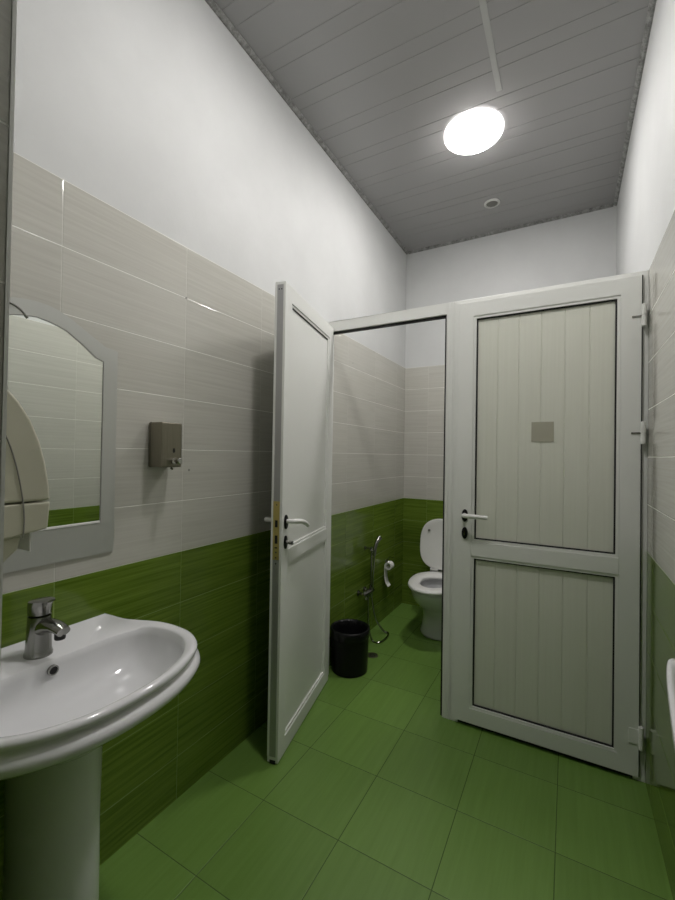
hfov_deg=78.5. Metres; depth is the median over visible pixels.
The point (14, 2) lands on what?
trim
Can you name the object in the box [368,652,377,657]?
floor drain
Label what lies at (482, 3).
trim
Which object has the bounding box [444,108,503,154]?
ceiling lamp
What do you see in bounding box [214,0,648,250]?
ceiling
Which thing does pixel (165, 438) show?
soap dispenser
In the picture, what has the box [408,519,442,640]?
toilet
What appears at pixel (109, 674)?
basin
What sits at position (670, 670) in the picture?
basin
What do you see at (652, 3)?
trim
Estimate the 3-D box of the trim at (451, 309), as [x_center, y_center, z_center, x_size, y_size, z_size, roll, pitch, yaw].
[0.598,0.301,2.105,1.576,2.108,0.058,1,-1,29]
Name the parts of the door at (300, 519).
lever, lock plate, key plate, handle, lever, board panel, rail, board panel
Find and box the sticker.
[531,422,553,441]
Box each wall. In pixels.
[0,0,11,466]
[0,0,406,899]
[402,205,616,605]
[616,0,674,899]
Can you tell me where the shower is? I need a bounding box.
[357,536,388,643]
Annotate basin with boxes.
[0,613,199,780]
[666,658,674,751]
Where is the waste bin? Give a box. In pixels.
[330,619,369,677]
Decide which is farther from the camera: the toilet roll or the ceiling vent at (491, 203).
the toilet roll
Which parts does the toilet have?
seat, bowl, lid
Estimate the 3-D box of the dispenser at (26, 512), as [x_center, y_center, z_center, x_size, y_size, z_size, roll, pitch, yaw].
[-0.608,0.025,0.691,0.231,0.307,0.125,1,-1,29]
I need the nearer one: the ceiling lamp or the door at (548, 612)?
the door at (548, 612)
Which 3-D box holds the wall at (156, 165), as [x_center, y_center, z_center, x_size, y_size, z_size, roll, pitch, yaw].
[-0.643,-0.302,1.592,0.100,3.260,5.143,1,-1,29]
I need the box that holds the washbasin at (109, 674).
[0,613,199,899]
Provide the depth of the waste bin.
2.46 m
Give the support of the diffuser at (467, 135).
attached to the ceiling lamp
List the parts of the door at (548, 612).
key plate, handle, lever, board panel, rail, board panel, hinge plate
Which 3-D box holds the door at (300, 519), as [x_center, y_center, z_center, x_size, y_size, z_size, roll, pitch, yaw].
[-0.160,0.309,2.107,0.167,2.062,0.710,1,-1,17]
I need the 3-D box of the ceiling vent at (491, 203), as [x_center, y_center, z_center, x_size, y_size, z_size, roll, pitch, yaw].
[1.119,-1.784,2.993,0.108,0.010,0.108,1,-1,29]
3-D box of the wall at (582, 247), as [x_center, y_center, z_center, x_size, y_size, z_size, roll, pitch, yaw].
[1.318,-0.251,3.385,1.636,3.260,0.100,1,-1,29]
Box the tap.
[23,597,69,659]
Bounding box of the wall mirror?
[3,297,117,573]
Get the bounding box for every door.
[264,281,333,764]
[454,275,646,776]
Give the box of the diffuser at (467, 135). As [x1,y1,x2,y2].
[449,117,498,153]
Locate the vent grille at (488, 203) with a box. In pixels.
[486,201,497,206]
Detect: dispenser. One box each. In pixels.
[3,389,49,561]
[148,422,181,469]
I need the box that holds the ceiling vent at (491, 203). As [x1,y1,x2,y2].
[484,198,499,207]
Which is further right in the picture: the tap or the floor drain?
the floor drain
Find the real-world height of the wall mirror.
0.734 m
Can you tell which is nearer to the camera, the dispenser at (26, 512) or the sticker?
the dispenser at (26, 512)
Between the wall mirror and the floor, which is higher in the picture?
the wall mirror
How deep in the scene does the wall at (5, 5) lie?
0.51 m
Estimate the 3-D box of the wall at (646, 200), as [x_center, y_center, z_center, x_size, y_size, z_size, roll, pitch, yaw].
[0.821,-0.288,0.775,0.100,3.260,5.143,1,-1,29]
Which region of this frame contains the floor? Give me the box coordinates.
[99,603,672,899]
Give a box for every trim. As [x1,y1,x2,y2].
[0,0,16,665]
[205,0,407,254]
[328,270,648,782]
[408,203,613,253]
[478,0,501,91]
[613,0,656,205]
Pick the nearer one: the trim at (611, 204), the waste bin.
the waste bin
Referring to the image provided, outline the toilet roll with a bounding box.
[384,561,393,586]
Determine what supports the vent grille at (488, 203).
attached to the ceiling vent at (491, 203)
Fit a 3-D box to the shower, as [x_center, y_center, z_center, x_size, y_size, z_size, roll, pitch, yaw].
[0.249,0.991,2.940,0.163,0.739,0.356,1,-1,29]
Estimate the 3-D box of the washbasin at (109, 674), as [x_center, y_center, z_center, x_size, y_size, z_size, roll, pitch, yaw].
[-0.638,0.919,0.999,0.505,0.804,0.576,1,-1,29]
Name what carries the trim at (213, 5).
attached to the wall at (156, 165)

